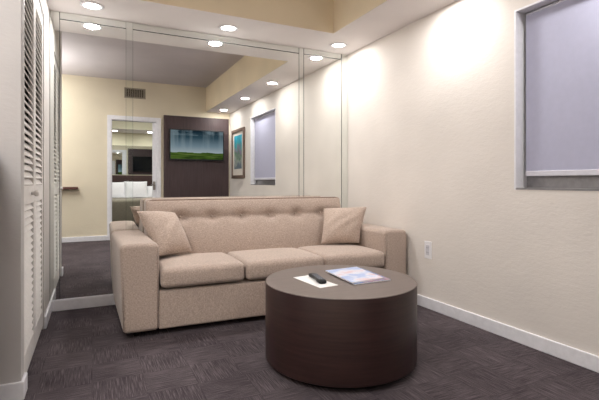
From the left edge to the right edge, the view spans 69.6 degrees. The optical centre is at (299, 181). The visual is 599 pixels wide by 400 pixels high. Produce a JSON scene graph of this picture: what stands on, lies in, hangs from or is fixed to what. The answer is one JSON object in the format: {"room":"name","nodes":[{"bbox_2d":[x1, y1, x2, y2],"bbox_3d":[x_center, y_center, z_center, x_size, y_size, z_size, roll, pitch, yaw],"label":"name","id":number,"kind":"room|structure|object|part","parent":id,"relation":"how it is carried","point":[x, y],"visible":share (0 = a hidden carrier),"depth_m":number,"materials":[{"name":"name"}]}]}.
{"room":"hotel room","nodes":[
{"label":"hotel room","id":0,"kind":"room"},
{"bbox_2d":[0,0,23,384],"bbox_3d":[-2.084,-0.410,1.782,1.590,2.920,0.100,0,0,-26],"label":"wall","id":1,"kind":"structure","parent":0,"point":[11,11],"depth_m":2.06,"materials":[{"name":"grey paint"}]},
{"bbox_2d":[0,372,27,399],"bbox_3d":[-2.075,1.005,1.781,1.606,0.090,0.121,0,0,-26],"label":"baseboard","id":2,"kind":"structure","parent":1,"relation":"attached to","point":[15,390],"depth_m":2.06,"materials":[{"name":"white paint"}]},
{"bbox_2d":[39,0,49,328],"bbox_3d":[-1.747,-0.410,2.811,0.090,2.920,1.460,0,0,-26],"label":"wall","id":3,"kind":"structure","parent":0,"point":[43,3],"depth_m":3.25,"materials":[{"name":"grey paint"}]},
{"bbox_2d":[24,0,42,372],"bbox_3d":[-1.609,-0.085,2.628,0.070,2.210,0.982,0,0,-26],"label":"door","id":4,"kind":"structure","parent":3,"relation":"in","point":[33,15],"depth_m":2.58,"materials":[{"name":"paint"}]},
{"bbox_3d":[-1.518,-0.537,2.398,0.025,1.110,0.388,0,0,-26],"label":"louver panel","id":5,"kind":"part","parent":4,"relation":"part of","materials":[{"name":"paint"}]},
{"bbox_3d":[-1.518,0.508,2.398,0.025,0.781,0.388,0,0,-26],"label":"louver panel","id":6,"kind":"part","parent":4,"relation":"part of","materials":[{"name":"paint"}]},
{"bbox_3d":[-1.520,-0.070,2.397,0.030,2.180,0.488,0,0,-26],"label":"frame","id":7,"kind":"part","parent":4,"relation":"part of","materials":[{"name":"paint"}]},
{"bbox_3d":[-1.525,0.065,2.488,0.040,0.038,0.038,0,0,-26],"label":"knob","id":8,"kind":"part","parent":4,"relation":"part of","materials":[{"name":"paint"}]},
{"bbox_3d":[-1.734,-0.070,2.842,0.030,2.180,0.488,0,0,-26],"label":"frame","id":9,"kind":"part","parent":4,"relation":"part of","materials":[{"name":"paint"}]},
{"bbox_3d":[-1.733,-0.537,2.843,0.025,1.110,0.388,0,0,-26],"label":"louver panel","id":10,"kind":"part","parent":4,"relation":"part of","materials":[{"name":"paint"}]},
{"bbox_3d":[-1.733,0.508,2.843,0.025,0.781,0.388,0,0,-26],"label":"louver panel","id":11,"kind":"part","parent":4,"relation":"part of","materials":[{"name":"paint"}]},
{"bbox_2d":[44,301,51,328],"bbox_3d":[-1.912,1.005,3.277,0.016,0.090,0.444,0,0,-26],"label":"baseboard","id":12,"kind":"structure","parent":3,"relation":"attached to","point":[49,308],"depth_m":3.22,"materials":[{"name":"white paint"}]},
{"bbox_2d":[47,0,456,54],"bbox_3d":[0.219,-1.630,2.070,2.850,0.480,4.500,0,0,-26],"label":"ceiling","id":13,"kind":"structure","parent":0,"point":[307,24],"depth_m":3.76,"materials":[{"name":"paint"}]},
{"bbox_2d":[80,1,103,10],"bbox_3d":[-1.635,-1.388,3.397,0.176,0.010,0.176,0,0,-26],"label":"recessed light","id":14,"kind":"object","parent":13,"relation":"in","point":[90,5],"visible":1,"depth_m":3.39,"materials":[{"name":"white paint"}]},
{"bbox_2d":[219,24,237,31],"bbox_3d":[-0.639,-1.388,3.887,0.176,0.010,0.176,0,0,-26],"label":"recessed light","id":15,"kind":"object","parent":13,"relation":"in","point":[228,28],"visible":1,"depth_m":3.89,"materials":[{"name":"white paint"}]},
{"bbox_2d":[330,42,346,47],"bbox_3d":[0.397,-1.388,4.375,0.176,0.010,0.176,0,0,-26],"label":"recessed light","id":16,"kind":"object","parent":13,"relation":"in","point":[338,44],"visible":1,"depth_m":4.37,"materials":[{"name":"white paint"}]},
{"bbox_2d":[24,305,598,399],"bbox_3d":[0.522,1.100,-0.348,4.640,0.100,9.320,0,0,-26],"label":"floor","id":17,"kind":"structure","parent":0,"point":[83,353],"depth_m":2.43,"materials":[{"name":"carpet"}]},
{"bbox_2d":[111,196,405,335],"bbox_3d":[-0.320,0.599,3.700,2.372,0.903,0.947,0,0,-24],"label":"sofa","id":18,"kind":"object","parent":17,"relation":"on","point":[236,244],"visible":0.87,"depth_m":3.39,"materials":[{"name":"fabric"}]},
{"bbox_3d":[-1.274,0.711,3.291,0.251,0.598,0.931,0,0,-27],"label":"arm","id":19,"kind":"part","parent":18,"relation":"part of","materials":[{"name":"fabric"}]},
{"bbox_2d":[137,211,191,255],"bbox_3d":[-1.071,0.397,3.443,0.332,0.330,0.311,0,0,42],"label":"throw pillow","id":20,"kind":"object","parent":18,"relation":"on","point":[165,229],"visible":0.94,"depth_m":3.36,"materials":[{"name":"fabric"}]},
{"bbox_2d":[159,252,243,287],"bbox_3d":[-0.793,0.651,3.323,0.594,0.155,0.642,0,0,-24],"label":"seat cushion","id":21,"kind":"object","parent":18,"relation":"on","point":[183,269],"depth_m":3.08,"materials":[{"name":"fabric"}]},
{"bbox_3d":[-0.445,0.440,3.977,1.845,0.580,0.330,0,0,-24],"label":"backrest","id":22,"kind":"part","parent":18,"relation":"part of","materials":[{"name":"fabric"}]},
{"bbox_2d":[228,248,322,279],"bbox_3d":[-0.217,0.651,3.580,0.644,0.155,0.642,0,0,-24],"label":"seat cushion","id":23,"kind":"object","parent":18,"relation":"on","point":[258,263],"depth_m":3.34,"materials":[{"name":"fabric"}]},
{"bbox_2d":[297,244,383,267],"bbox_3d":[0.349,0.651,3.832,0.571,0.155,0.642,0,0,-24],"label":"seat cushion","id":24,"kind":"object","parent":18,"relation":"on","point":[370,255],"depth_m":3.62,"materials":[{"name":"fabric"}]},
{"bbox_2d":[321,207,365,243],"bbox_3d":[0.423,0.402,4.049,0.433,0.328,0.263,0,0,4],"label":"throw pillow","id":25,"kind":"object","parent":18,"relation":"on","point":[340,225],"visible":1,"depth_m":3.97,"materials":[{"name":"fabric"}]},
{"bbox_3d":[0.643,0.711,4.144,0.250,0.598,0.920,0,0,-24],"label":"arm","id":26,"kind":"part","parent":18,"relation":"part of","materials":[{"name":"fabric"}]},
{"bbox_2d":[265,265,416,388],"bbox_3d":[0.242,0.814,2.564,0.886,0.473,0.886,0,0,-26],"label":"coffee table","id":27,"kind":"object","parent":17,"relation":"on","point":[345,335],"visible":0.97,"depth_m":2.19,"materials":[{"name":"brown wood"}]},
{"bbox_2d":[293,275,336,287],"bbox_3d":[0.087,0.576,2.506,0.123,0.001,0.302,0,0,-31],"label":"paper card","id":28,"kind":"object","parent":27,"relation":"on","point":[307,279],"visible":0.79,"depth_m":2.47,"materials":[{"name":"white paper"}]},
{"bbox_2d":[308,273,326,283],"bbox_3d":[0.105,0.562,2.532,0.055,0.028,0.206,0,0,-16],"label":"remote control","id":29,"kind":"object","parent":28,"relation":"on","point":[319,279],"visible":1,"depth_m":2.48,"materials":[{"name":"black plastic"}]},
{"bbox_2d":[334,268,390,284],"bbox_3d":[0.362,0.574,2.635,0.287,0.007,0.356,0,0,-26],"label":"magazine","id":30,"kind":"object","parent":27,"relation":"on","point":[384,278],"visible":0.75,"depth_m":2.50,"materials":[{"name":"paper"}]},
{"bbox_2d":[326,267,382,282],"bbox_3d":[0.339,0.567,2.643,0.268,0.007,0.367,0,0,-26],"label":"magazine","id":31,"kind":"object","parent":30,"relation":"on","point":[352,274],"visible":1,"depth_m":2.62,"materials":[{"name":"paper"}]},
{"bbox_2d":[348,0,598,355],"bbox_3d":[2.555,-0.410,0.686,0.160,2.920,9.220,0,0,-26],"label":"wall","id":32,"kind":"structure","parent":0,"point":[431,100],"depth_m":3.20,"materials":[{"name":"beige paint"}]},
{"bbox_2d":[424,241,431,258],"bbox_3d":[1.067,0.565,3.582,0.010,0.144,0.082,0,0,-26],"label":"wall outlet","id":33,"kind":"object","parent":32,"relation":"attached to","point":[427,245],"visible":1,"depth_m":3.58,"materials":[{"name":"white plastic"}]},
{"bbox_2d":[417,294,598,372],"bbox_3d":[1.489,1.005,2.700,0.016,0.090,4.434,0,0,-26],"label":"baseboard","id":34,"kind":"structure","parent":32,"relation":"attached to","point":[584,359],"depth_m":2.81,"materials":[{"name":"white paint"}]},
{"bbox_2d":[514,0,598,190],"bbox_3d":[1.742,-0.542,2.367,0.157,1.185,1.155,0,0,-26],"label":"window","id":35,"kind":"structure","parent":32,"relation":"in","point":[521,181],"depth_m":2.85,"materials":[{"name":"white paint"}]},
{"bbox_3d":[1.742,0.044,2.367,0.157,0.012,1.131,0,0,-26],"label":"sill","id":36,"kind":"part","parent":35,"relation":"part of","materials":[{"name":"metal"}]},
{"bbox_2d":[526,0,598,175],"bbox_3d":[1.742,-0.579,2.367,0.034,1.081,1.083,0,0,-26],"label":"roller blind","id":37,"kind":"object","parent":35,"relation":"attached to","point":[562,36],"visible":1,"depth_m":2.63,"materials":[{"name":"fabric"}]},
{"bbox_3d":[1.734,-0.055,2.363,0.016,0.034,1.083,0,0,-26],"label":"rail","id":38,"kind":"part","parent":37,"relation":"part of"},
{"bbox_3d":[1.786,-0.542,2.388,0.040,1.161,1.131,0,0,-26],"label":"frame","id":39,"kind":"part","parent":35,"relation":"part of","materials":[{"name":"metal"}]},
{"bbox_3d":[-1.531,-0.410,3.780,4.520,2.920,0.100,0,0,-26],"label":"wall","id":40,"kind":"structure","parent":0,"visible":0},
{"bbox_2d":[49,294,114,311],"bbox_3d":[-0.751,1.005,4.091,2.814,0.090,0.016,0,0,-26],"label":"baseboard","id":41,"kind":"structure","parent":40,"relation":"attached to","point":[105,300],"depth_m":3.58,"materials":[{"name":"white paint"}]},
{"bbox_2d":[50,10,347,300],"bbox_3d":[-0.745,-0.213,4.096,2.826,2.348,0.012,0,0,-26],"label":"wall mirror","id":42,"kind":"object","parent":40,"relation":"attached to","point":[139,113],"visible":0.8,"depth_m":3.88,"materials":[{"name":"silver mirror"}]}
]}

